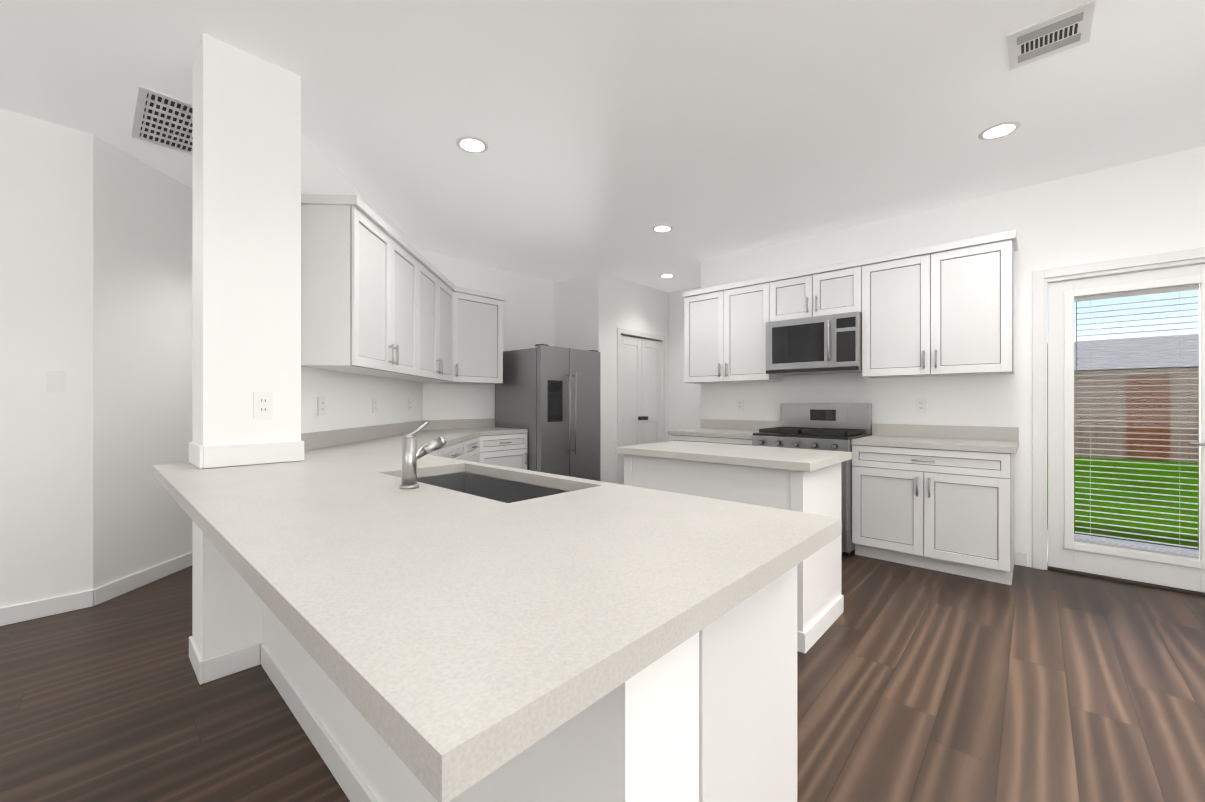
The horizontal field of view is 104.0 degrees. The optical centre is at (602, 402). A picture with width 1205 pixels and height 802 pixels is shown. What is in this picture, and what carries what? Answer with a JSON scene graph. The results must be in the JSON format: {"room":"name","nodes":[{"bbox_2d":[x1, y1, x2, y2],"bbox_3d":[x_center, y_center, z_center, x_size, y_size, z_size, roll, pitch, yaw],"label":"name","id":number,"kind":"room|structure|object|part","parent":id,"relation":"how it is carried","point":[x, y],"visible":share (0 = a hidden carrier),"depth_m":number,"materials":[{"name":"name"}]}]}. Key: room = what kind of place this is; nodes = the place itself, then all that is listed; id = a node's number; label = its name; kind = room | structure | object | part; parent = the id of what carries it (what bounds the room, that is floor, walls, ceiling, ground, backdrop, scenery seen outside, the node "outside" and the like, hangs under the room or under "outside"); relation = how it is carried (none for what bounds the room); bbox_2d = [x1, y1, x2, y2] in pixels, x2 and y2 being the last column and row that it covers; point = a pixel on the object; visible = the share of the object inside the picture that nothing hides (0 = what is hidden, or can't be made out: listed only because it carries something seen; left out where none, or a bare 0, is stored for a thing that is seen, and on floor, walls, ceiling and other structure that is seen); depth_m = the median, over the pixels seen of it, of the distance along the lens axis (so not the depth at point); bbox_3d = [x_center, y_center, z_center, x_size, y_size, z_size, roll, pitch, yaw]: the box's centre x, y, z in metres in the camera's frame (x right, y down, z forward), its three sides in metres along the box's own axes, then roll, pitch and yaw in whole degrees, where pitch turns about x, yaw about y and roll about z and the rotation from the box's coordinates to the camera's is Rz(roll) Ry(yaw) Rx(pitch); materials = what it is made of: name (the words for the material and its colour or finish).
{"room":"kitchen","nodes":[
{"label":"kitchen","id":0,"kind":"room"},
{"bbox_2d":[0,108,191,607],"bbox_3d":[-4.489,-0.191,1.532,0.619,2.740,4.917,0,0,43],"label":"wall","id":1,"kind":"structure","parent":0,"point":[96,268],"depth_m":2.72,"materials":[{"name":"white paint"}]},
{"bbox_2d":[0,555,183,625],"bbox_3d":[-4.441,1.132,1.512,0.552,0.095,4.895,0,0,43],"label":"baseboard","id":2,"kind":"structure","parent":1,"relation":"attached to","point":[71,602],"depth_m":2.71,"materials":[{"name":"white paint"}]},
{"bbox_2d":[301,134,553,433],"bbox_3d":[-0.748,-0.190,4.805,1.830,2.740,5.229,0,0,43],"label":"wall","id":3,"kind":"structure","parent":0,"point":[528,312],"depth_m":4.66,"materials":[{"name":"white paint"}]},
{"bbox_2d":[318,397,324,415],"bbox_3d":[-1.749,0.020,2.934,0.009,0.117,0.072,0,0,-2],"label":"outlet","id":4,"kind":"object","parent":3,"relation":"attached to","point":[321,400],"depth_m":2.92,"materials":[{"name":"white plastic"}]},
{"bbox_2d":[372,398,376,412],"bbox_3d":[-1.780,0.020,3.683,0.009,0.117,0.072,0,0,-2],"label":"outlet","id":5,"kind":"object","parent":3,"relation":"attached to","point":[374,400],"depth_m":3.67,"materials":[{"name":"white plastic"}]},
{"bbox_2d":[301,194,505,382],"bbox_3d":[-1.631,-0.685,3.707,1.778,0.950,1.732,0,0,43],"label":"upper cabinet","id":6,"kind":"object","parent":3,"relation":"attached to","point":[380,297],"depth_m":3.03,"materials":[{"name":"white paint"}]},
{"bbox_2d":[408,399,411,410],"bbox_3d":[-1.811,0.020,4.432,0.009,0.117,0.072,0,0,-2],"label":"outlet","id":7,"kind":"object","parent":3,"relation":"attached to","point":[409,400],"depth_m":4.42,"materials":[{"name":"white plastic"}]},
{"bbox_2d":[424,418,493,429],"bbox_3d":[-1.535,0.228,5.112,0.020,0.100,0.836,0,0,43],"label":"backsplash","id":8,"kind":"structure","parent":3,"relation":"attached to","point":[456,424],"depth_m":5.07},
{"bbox_2d":[0,551,1204,801],"bbox_3d":[-1.479,1.240,2.236,9.800,0.120,10.270,0,0,43],"label":"floor","id":9,"kind":"structure","parent":0,"point":[930,685],"depth_m":1.85,"materials":[{"name":"brown wood"}]},
{"bbox_2d":[192,520,262,662],"bbox_3d":[-1.673,0.750,2.218,0.300,0.860,0.360,0,0,43],"label":"column","id":10,"kind":"structure","parent":9,"relation":"on","point":[227,609],"depth_m":2.04,"materials":[{"name":"white paint"}]},
{"bbox_2d":[184,442,215,684],"bbox_3d":[-1.799,0.680,2.094,0.306,0.999,0.032,0,0,43],"label":"baseboard","id":11,"kind":"structure","parent":10,"relation":"attached to","point":[200,456],"depth_m":2.00,"materials":[{"name":"white paint"}]},
{"bbox_2d":[192,33,300,445],"bbox_3d":[-1.673,-0.642,2.218,0.300,1.836,0.360,0,0,43],"label":"column","id":12,"kind":"structure","parent":10,"relation":"on","point":[246,260],"depth_m":2.10,"materials":[{"name":"white paint"}]},
{"bbox_2d":[253,392,272,417],"bbox_3d":[-1.538,0.010,2.134,0.008,0.117,0.072,0,0,43],"label":"outlet","id":13,"kind":"object","parent":12,"relation":"attached to","point":[262,401],"depth_m":2.13,"materials":[{"name":"white plastic"}]},
{"bbox_2d":[263,602,698,801],"bbox_3d":[-0.684,0.750,1.490,2.139,0.860,0.206,0,0,43],"label":"wall","id":14,"kind":"structure","parent":9,"relation":"on","point":[634,738],"depth_m":0.80,"materials":[{"name":"white paint"}]},
{"bbox_2d":[244,441,377,801],"bbox_3d":[-0.757,0.680,1.403,2.152,0.999,0.060,0,0,43],"label":"baseboard","id":15,"kind":"structure","parent":14,"relation":"attached to","point":[346,777],"depth_m":1.78,"materials":[{"name":"white paint"}]},
{"bbox_2d":[495,344,599,480],"bbox_3d":[-0.605,0.283,5.457,0.883,1.795,0.910,0,0,43],"label":"fridge","id":16,"kind":"object","parent":9,"relation":"on","point":[547,396],"visible":0.79,"depth_m":5.12,"materials":[{"name":"silver metal"}]},
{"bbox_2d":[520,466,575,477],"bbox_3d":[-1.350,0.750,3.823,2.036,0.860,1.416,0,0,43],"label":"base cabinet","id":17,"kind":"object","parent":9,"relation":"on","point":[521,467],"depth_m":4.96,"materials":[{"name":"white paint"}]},
{"bbox_2d":[180,470,499,573],"bbox_3d":[-0.779,0.297,1.373,0.860,0.040,0.593,0,0,43],"label":"countertop","id":18,"kind":"structure","parent":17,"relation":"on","point":[235,519],"depth_m":1.26,"materials":[{"name":"beige stone"}]},
{"bbox_2d":[396,422,431,489],"bbox_3d":[-0.620,0.170,1.554,0.058,0.214,0.098,0,0,43],"label":"faucet","id":19,"kind":"object","parent":18,"relation":"on","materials":[{"name":"silver metal"}]},
{"bbox_2d":[152,426,527,504],"bbox_3d":[-1.278,0.298,3.436,2.667,0.040,2.955,0,0,43],"label":"countertop","id":20,"kind":"structure","parent":17,"relation":"on","point":[325,455],"depth_m":2.35,"materials":[{"name":"beige stone"}]},
{"bbox_2d":[420,470,579,501],"bbox_3d":[-0.448,0.416,1.733,0.880,0.222,0.405,0,0,43],"label":"sink","id":21,"kind":"object","parent":20,"relation":"in","point":[500,486],"depth_m":2.02,"materials":[{"name":"grey metal"}]},
{"bbox_2d":[464,462,603,485],"bbox_3d":[-0.298,0.297,1.896,0.860,0.040,0.058,0,0,43],"label":"countertop","id":22,"kind":"structure","parent":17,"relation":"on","point":[512,471],"depth_m":1.86,"materials":[{"name":"beige stone"}]},
{"bbox_2d":[240,482,840,801],"bbox_3d":[-0.044,0.297,0.999,0.729,0.040,1.036,0,0,43],"label":"countertop","id":23,"kind":"structure","parent":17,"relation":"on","point":[464,639],"depth_m":0.67,"materials":[{"name":"beige stone"}]},
{"bbox_2d":[669,435,751,444],"bbox_3d":[1.215,0.750,4.659,0.920,0.860,0.631,0,0,43],"label":"base cabinet","id":24,"kind":"object","parent":9,"relation":"on","point":[737,441],"depth_m":4.41,"materials":[{"name":"white paint"}]},
{"bbox_2d":[668,419,1018,453],"bbox_3d":[1.842,0.248,4.077,2.630,0.140,0.641,0,0,43],"label":"countertop","id":25,"kind":"structure","parent":24,"relation":"on","point":[982,439],"depth_m":3.68,"materials":[{"name":"stone"}]},
{"bbox_2d":[615,441,851,653],"bbox_3d":[0.751,0.729,2.823,1.190,0.902,0.691,0,0,43],"label":"kitchen island","id":26,"kind":"object","parent":9,"relation":"on","point":[803,480],"visible":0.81,"depth_m":2.49,"materials":[{"name":"white paint"}]},
{"bbox_2d":[752,403,871,556],"bbox_3d":[1.784,0.593,4.034,0.760,1.175,0.777,0,0,43],"label":"range","id":27,"kind":"object","parent":9,"relation":"on","point":[829,426],"visible":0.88,"depth_m":3.99,"materials":[{"name":"silver metal"}]},
{"bbox_2d":[852,445,1013,584],"bbox_3d":[2.456,0.750,3.519,0.922,0.860,0.631,0,0,43],"label":"base cabinet","id":28,"kind":"object","parent":9,"relation":"on","point":[950,511],"depth_m":3.25,"materials":[{"name":"white paint"}]},
{"bbox_2d":[0,0,1204,292],"bbox_3d":[-1.479,-1.610,2.237,9.800,0.100,10.270,0,0,43],"label":"ceiling","id":29,"kind":"structure","parent":0,"point":[610,132],"depth_m":2.44,"materials":[{"name":"white paint"}]},
{"bbox_2d":[131,85,192,154],"bbox_3d":[-2.307,-1.555,2.747,0.650,0.009,0.600,0,0,43],"label":"ceiling vent","id":30,"kind":"object","parent":29,"relation":"in","point":[163,119],"visible":0.33,"depth_m":2.60,"materials":[{"name":"white metal"}]},
{"bbox_2d":[456,136,487,152],"bbox_3d":[-0.785,-1.556,2.837,0.186,0.005,0.186,0,0,43],"label":"recessed light","id":31,"kind":"object","parent":29,"relation":"in","point":[469,144],"depth_m":2.83,"materials":[{"name":"white paint"}]},
{"bbox_2d":[652,225,672,232],"bbox_3d":[0.536,-1.555,4.202,0.183,0.005,0.179,0,0,43],"label":"recessed light","id":32,"kind":"object","parent":29,"relation":"in","point":[660,228],"depth_m":4.20,"materials":[{"name":"white paint"}]},
{"bbox_2d":[659,274,674,277],"bbox_3d":[0.787,-1.555,5.760,0.178,0.005,0.179,0,0,43],"label":"recessed light","id":33,"kind":"object","parent":29,"relation":"in","point":[663,275],"depth_m":5.75,"materials":[{"name":"white paint"}]},
{"bbox_2d":[978,121,1020,139],"bbox_3d":[2.266,-1.556,2.690,0.184,0.005,0.184,0,0,43],"label":"recessed light","id":34,"kind":"object","parent":29,"relation":"in","point":[1000,129],"depth_m":2.69,"materials":[{"name":"white paint"}]},
{"bbox_2d":[1007,0,1095,69],"bbox_3d":[1.903,-1.555,2.008,0.260,0.008,0.280,0,0,43],"label":"ceiling vent","id":35,"kind":"object","parent":29,"relation":"in","point":[1060,32],"visible":1,"depth_m":1.99,"materials":[{"name":"white metal"}]},
{"bbox_2d":[554,272,668,483],"bbox_3d":[0.155,-0.190,6.385,0.789,2.740,1.450,0,0,43],"label":"wall","id":36,"kind":"structure","parent":0,"point":[594,311],"depth_m":5.81,"materials":[{"name":"white paint"}]},
{"bbox_2d":[617,328,665,484],"bbox_3d":[0.524,0.126,6.202,0.097,2.110,1.020,0,0,43],"label":"door","id":37,"kind":"structure","parent":36,"relation":"attached to","point":[640,391],"depth_m":6.18,"materials":[{"name":"white paint"}]},
{"bbox_2d":[669,287,700,429],"bbox_3d":[1.128,-0.189,6.554,1.994,2.740,0.115,0,0,43],"label":"wall","id":38,"kind":"structure","parent":0,"point":[684,405],"depth_m":6.52,"materials":[{"name":"white paint"}]},
{"bbox_2d":[701,146,1204,566],"bbox_3d":[2.987,-0.190,3.564,5.020,2.740,0.150,0,0,43],"label":"wall","id":39,"kind":"structure","parent":0,"point":[1153,205],"depth_m":3.45,"materials":[{"name":"white paint"}]},
{"bbox_2d":[683,276,783,383],"bbox_3d":[1.311,-0.685,4.764,0.920,0.950,0.346,0,0,43],"label":"upper cabinet","id":40,"kind":"object","parent":39,"relation":"attached to","point":[725,325],"depth_m":4.61,"materials":[{"name":"white paint"}]},
{"bbox_2d":[737,399,743,410],"bbox_3d":[1.431,0.020,4.886,0.072,0.117,0.009,0,0,43],"label":"outlet","id":41,"kind":"object","parent":39,"relation":"attached to","point":[740,402],"depth_m":4.88,"materials":[{"name":"white plastic"}]},
{"bbox_2d":[771,259,862,321],"bbox_3d":[1.931,-0.947,4.194,0.768,0.425,0.346,0,0,43],"label":"upper cabinet","id":42,"kind":"object","parent":39,"relation":"attached to","point":[837,288],"depth_m":4.03,"materials":[{"name":"white paint"}]},
{"bbox_2d":[766,311,861,375],"bbox_3d":[1.887,-0.497,4.147,0.760,0.465,0.475,0,0,43],"label":"microwave","id":43,"kind":"object","parent":42,"relation":"attached to","point":[828,344],"visible":1,"depth_m":3.97,"materials":[{"name":"silver metal"}]},
{"bbox_2d":[916,398,925,412],"bbox_3d":[2.587,0.020,3.824,0.072,0.117,0.009,0,0,43],"label":"outlet","id":44,"kind":"object","parent":39,"relation":"attached to","point":[920,402],"depth_m":3.82,"materials":[{"name":"white plastic"}]},
{"bbox_2d":[862,230,1017,378],"bbox_3d":[2.552,-0.685,3.623,0.923,0.950,0.346,0,0,43],"label":"upper cabinet","id":45,"kind":"object","parent":39,"relation":"attached to","point":[943,309],"depth_m":3.46,"materials":[{"name":"white paint"}]},
{"bbox_2d":[1032,247,1204,596],"bbox_3d":[3.485,0.119,3.094,0.974,2.122,0.168,0,0,43],"label":"door","id":46,"kind":"structure","parent":39,"relation":"attached to","point":[1066,551],"depth_m":3.25,"materials":[{"name":"white paint"}]},
{"bbox_2d":[1074,284,1198,558],"bbox_3d":[3.479,0.114,3.087,0.542,1.693,0.022,0,0,43],"label":"blinds","id":47,"kind":"object","parent":46,"relation":"attached to","point":[1139,293],"visible":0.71,"depth_m":3.07,"materials":[{"name":"grey plastic"}]},
{"bbox_3d":[3.480,0.115,3.088,0.550,1.700,0.033,0,0,43],"label":"glass","id":48,"kind":"part","parent":46,"relation":"part of","materials":[{"name":"clear glass"}]},
{"label":"outside","id":49,"kind":"structure","parent":0,"visible":0},
{"bbox_2d":[1047,455,1198,549],"bbox_3d":[16.837,1.393,18.175,60.000,0.180,40.110,0,0,43],"label":"lawn","id":50,"kind":"structure","parent":49,"point":[1147,496],"depth_m":6.34,"materials":[{"name":"green plant"}]},
{"bbox_2d":[1047,368,1198,462],"bbox_3d":[11.795,0.272,11.211,30.000,2.060,0.070,0,0,43],"label":"fence","id":51,"kind":"object","parent":50,"relation":"on","point":[1109,413],"depth_m":10.77,"materials":[{"name":"brown wood"}]},
{"bbox_2d":[1047,334,1198,375],"bbox_3d":[17.979,-0.482,17.201,22.000,3.570,10.000,0,0,43],"label":"house","id":52,"kind":"structure","parent":50,"relation":"on","point":[1146,352],"depth_m":14.68,"materials":[{"name":"grey"}]},
{"bbox_2d":[1047,530,1198,561],"bbox_3d":[4.125,1.255,3.606,4.000,0.090,1.449,0,0,43],"label":"patio slab","id":53,"kind":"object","parent":50,"relation":"on","point":[1144,544],"depth_m":4.02,"materials":[{"name":"grey concrete"}]}
]}

